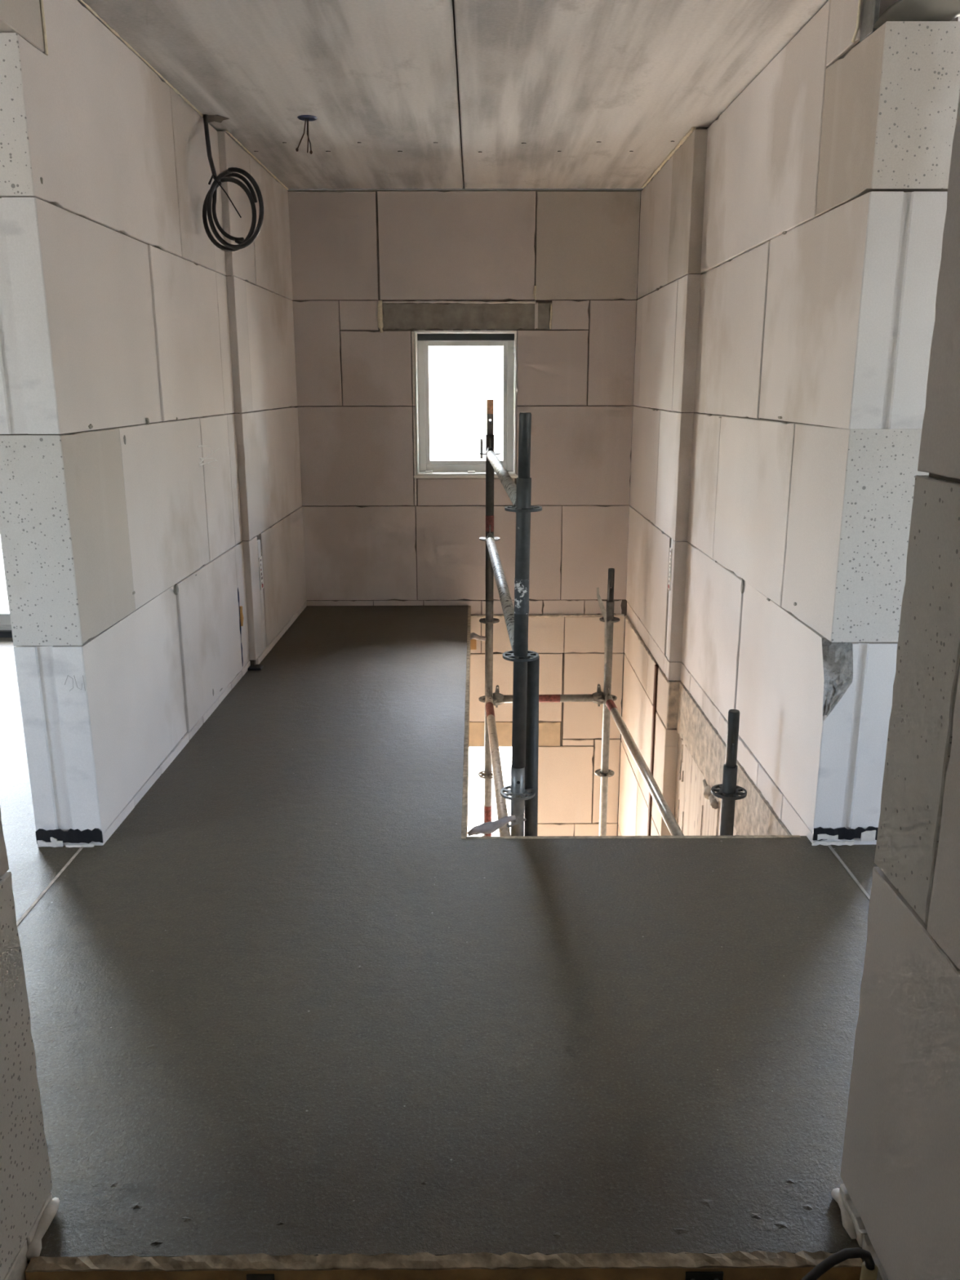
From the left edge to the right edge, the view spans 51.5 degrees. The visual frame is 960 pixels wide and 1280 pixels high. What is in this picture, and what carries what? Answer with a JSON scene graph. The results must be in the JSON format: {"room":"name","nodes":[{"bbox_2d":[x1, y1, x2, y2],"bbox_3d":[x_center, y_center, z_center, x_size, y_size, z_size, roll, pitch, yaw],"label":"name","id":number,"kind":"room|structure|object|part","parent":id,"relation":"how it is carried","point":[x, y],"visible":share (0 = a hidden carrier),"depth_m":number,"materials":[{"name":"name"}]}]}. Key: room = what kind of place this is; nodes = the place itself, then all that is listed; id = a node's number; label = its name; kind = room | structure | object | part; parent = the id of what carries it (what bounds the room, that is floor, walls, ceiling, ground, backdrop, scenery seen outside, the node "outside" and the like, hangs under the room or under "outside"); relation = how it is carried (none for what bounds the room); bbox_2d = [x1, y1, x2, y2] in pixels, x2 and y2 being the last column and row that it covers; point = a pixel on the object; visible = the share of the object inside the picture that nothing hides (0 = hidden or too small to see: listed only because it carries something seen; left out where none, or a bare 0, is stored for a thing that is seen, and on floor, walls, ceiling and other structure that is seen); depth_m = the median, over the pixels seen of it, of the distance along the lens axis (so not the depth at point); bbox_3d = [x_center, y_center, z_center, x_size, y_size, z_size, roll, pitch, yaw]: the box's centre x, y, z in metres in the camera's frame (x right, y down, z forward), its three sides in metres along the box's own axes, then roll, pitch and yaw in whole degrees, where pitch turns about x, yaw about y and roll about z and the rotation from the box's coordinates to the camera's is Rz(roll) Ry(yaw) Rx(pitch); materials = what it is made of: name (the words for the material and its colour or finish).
{"room":"construction site","nodes":[
{"label":"construction site","id":0,"kind":"room"},
{"bbox_2d":[0,805,59,1279],"bbox_3d":[-0.864,0.301,-0.387,0.233,2.654,3.908,0,14,0],"label":"wall","id":1,"kind":"structure","parent":0,"point":[28,1207],"depth_m":1.67,"materials":[{"name":"beige concrete"}]},
{"bbox_2d":[0,0,250,847],"bbox_3d":[-1.310,-0.522,2.782,0.249,2.653,4.460,0,14,0],"label":"wall","id":2,"kind":"structure","parent":0,"point":[121,533],"depth_m":3.25,"materials":[{"name":"concrete"}]},
{"bbox_2d":[217,129,306,670],"bbox_3d":[-1.268,-1.256,5.622,0.240,2.654,1.546,0,14,0],"label":"wall","id":3,"kind":"structure","parent":0,"point":[259,279],"depth_m":5.46,"materials":[{"name":"concrete"}]},
{"bbox_2d":[0,604,877,1263],"bbox_3d":[-0.008,0.915,2.385,10.000,0.070,8.960,0,14,0],"label":"floor","id":4,"kind":"structure","parent":0,"point":[285,1006],"depth_m":2.41,"materials":[{"name":"concrete"}]},
{"bbox_2d":[287,189,643,835],"bbox_3d":[-0.965,-0.071,6.904,4.530,5.585,0.387,0,14,0],"label":"wall","id":5,"kind":"structure","parent":0,"point":[557,269],"depth_m":6.39,"materials":[{"name":"concrete"}]},
{"bbox_2d":[414,331,516,475],"bbox_3d":[-0.090,-1.536,6.479,0.644,0.895,0.225,0,14,0],"label":"window","id":6,"kind":"structure","parent":5,"relation":"in","point":[423,340],"depth_m":6.49,"materials":[{"name":"white plastic"}]},
{"bbox_3d":[-0.090,-1.554,6.562,0.554,0.800,0.055,0,14,0],"label":"sash","id":7,"kind":"part","parent":6,"relation":"part of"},
{"bbox_2d":[77,0,959,190],"bbox_3d":[-0.012,-1.743,1.770,10.600,0.222,9.500,0,14,0],"label":"ceiling","id":8,"kind":"structure","parent":0,"point":[402,95],"depth_m":3.80,"materials":[{"name":"concrete"}]},
{"bbox_2d":[202,114,263,251],"bbox_3d":[-1.093,-1.971,4.259,0.418,0.590,0.134,13,19,41],"label":"cable coil","id":9,"kind":"object","parent":8,"relation":"hanging from","point":[226,175],"visible":1,"depth_m":4.25,"materials":[{"name":"black rubber"}]},
{"bbox_2d":[295,115,317,154],"bbox_3d":[-0.763,-2.248,4.420,0.087,0.168,0.087,11,18,36],"label":"ceiling box","id":10,"kind":"object","parent":8,"relation":"attached to","point":[304,117],"visible":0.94,"depth_m":4.41,"materials":[{"name":"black plastic"}]},
{"bbox_2d":[617,127,708,835],"bbox_3d":[1.112,0.157,5.998,0.287,5.590,1.544,0,14,0],"label":"wall","id":11,"kind":"structure","parent":0,"point":[673,201],"depth_m":5.42,"materials":[{"name":"concrete"}]},
{"bbox_2d":[742,767,791,835],"bbox_3d":[-0.007,1.105,2.320,10.600,0.265,9.140,0,14,0],"label":"floor slab","id":12,"kind":"structure","parent":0,"point":[743,767],"depth_m":3.60,"materials":[{"name":"concrete"}]},
{"bbox_2d":[24,1250,862,1279],"bbox_3d":[-0.058,1.090,1.706,1.428,0.070,0.032,0,14,0],"label":"threshold","id":13,"kind":"object","parent":12,"relation":"on","point":[757,1264],"visible":0.96,"depth_m":1.70,"materials":[{"name":"wood"}]},
{"bbox_2d":[461,605,471,839],"bbox_3d":[-0.062,0.308,4.997,0.017,0.203,3.518,0,14,0],"label":"board","id":14,"kind":"object","parent":12,"relation":"attached to","point":[466,742],"visible":0.68,"depth_m":4.17,"materials":[{"name":"wood"}]},
{"bbox_2d":[470,639,476,649],"bbox_3d":[-0.047,0.016,6.263,0.049,0.075,0.080,0,14,0],"label":"timber offcut","id":15,"kind":"object","parent":14,"relation":"attached to","point":[473,642],"visible":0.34,"depth_m":6.22,"materials":[{"name":"orange wood"}]},
{"bbox_2d":[466,815,515,835],"bbox_3d":[0.038,0.629,3.372,0.170,0.054,0.040,-4,15,-15],"label":"rag","id":16,"kind":"object","parent":14,"relation":"on","point":[490,827],"visible":1,"depth_m":3.36,"materials":[{"name":"grey fabric"}]},
{"bbox_2d":[466,835,800,839],"bbox_3d":[0.505,0.745,3.304,1.101,0.202,0.016,0,14,0],"label":"board","id":17,"kind":"object","parent":12,"relation":"attached to","point":[715,836],"visible":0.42,"depth_m":3.28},
{"bbox_2d":[801,1247,875,1279],"bbox_3d":[0.511,1.081,1.614,0.291,0.132,0.066,-8,16,-27],"label":"power cable","id":18,"kind":"object","parent":12,"relation":"on","point":[845,1254],"visible":1,"depth_m":1.64,"materials":[{"name":"black rubber"}]},
{"bbox_2d":[859,1261,877,1279],"bbox_3d":[0.643,1.085,1.658,0.026,0.100,0.027,0,14,0],"label":"stub","id":19,"kind":"object","parent":12,"relation":"on","point":[865,1274],"visible":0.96,"depth_m":1.64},
{"bbox_3d":[-3.380,-0.108,6.953,3.700,0.240,1.650,0,14,0],"label":"balcony slab","id":20,"kind":"object","parent":12,"relation":"attached to","visible":0},
{"bbox_2d":[0,542,9,612],"bbox_3d":[-3.380,-0.424,6.841,0.900,0.428,0.602,0,14,0],"label":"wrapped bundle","id":21,"kind":"object","parent":20,"relation":"on","point":[4,606],"visible":0.05,"depth_m":6.60,"materials":[{"name":"white plastic"}]},
{"bbox_2d":[674,0,959,845],"bbox_3d":[1.181,0.897,3.145,0.310,5.585,4.430,0,14,0],"label":"wall","id":22,"kind":"structure","parent":0,"point":[827,175],"depth_m":3.21,"materials":[{"name":"concrete"}]},
{"bbox_2d":[831,88,959,1279],"bbox_3d":[0.765,0.295,-0.373,0.233,2.654,3.922,0,14,0],"label":"wall","id":23,"kind":"structure","parent":0,"point":[899,1197],"depth_m":1.48,"materials":[{"name":"white concrete"}]},
{"bbox_3d":[-0.957,3.621,3.978,4.500,0.100,7.900,0,14,0],"label":"floor","id":24,"kind":"structure","parent":0,"visible":0},
{"bbox_2d":[478,399,746,835],"bbox_3d":[0.464,1.034,4.995,0.878,4.317,2.768,-1,15,-2],"label":"scaffold tower","id":25,"kind":"object","parent":24,"relation":"on","point":[525,698],"visible":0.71,"depth_m":3.58,"materials":[{"name":"metal"}]},
{"bbox_2d":[470,632,485,640],"bbox_3d":[-0.018,-0.018,6.015,0.115,0.061,0.040,-9,17,-30],"label":"pipe stub","id":26,"kind":"object","parent":25,"relation":"attached to","point":[473,635],"visible":0.83,"depth_m":6.00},
{"bbox_2d":[506,813,526,827],"bbox_3d":[0.124,0.622,3.426,0.078,0.043,0.005,-5,15,-17],"label":"strap","id":27,"kind":"object","parent":25,"relation":"attached to","point":[520,816],"visible":0.81,"depth_m":3.43,"materials":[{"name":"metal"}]},
{"bbox_2d":[596,586,606,665],"bbox_3d":[0.733,-0.080,6.006,0.074,0.486,0.010,0,14,0],"label":"steel plate","id":28,"kind":"object","parent":25,"relation":"attached to","point":[599,599],"visible":1,"depth_m":5.98,"materials":[{"name":"grey metal"}]},
{"bbox_3d":[-3.158,-1.251,5.626,3.540,2.656,0.350,0,14,0],"label":"wall","id":29,"kind":"structure","parent":0,"visible":0},
{"bbox_2d":[0,612,12,637],"bbox_3d":[-3.077,-1.141,5.639,1.300,2.304,0.120,0,14,0],"label":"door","id":30,"kind":"structure","parent":29,"relation":"in","point":[5,620],"depth_m":5.90,"materials":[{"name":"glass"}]},
{"bbox_3d":[-3.077,-1.148,5.660,1.180,2.180,0.055,0,14,0],"label":"sash","id":31,"kind":"part","parent":30,"relation":"part of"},
{"bbox_3d":[-3.077,-1.147,5.658,1.300,2.300,0.080,0,14,0],"label":"frame","id":32,"kind":"part","parent":30,"relation":"part of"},
{"label":"outside","id":33,"kind":"structure","parent":0,"visible":0},
{"bbox_2d":[0,435,511,836],"bbox_3d":[-0.113,-1.682,25.387,120.000,0.250,130.000,0,14,0],"label":"ground","id":34,"kind":"structure","parent":33,"point":[442,447],"depth_m":12.66,"materials":[{"name":"white"}]}
]}

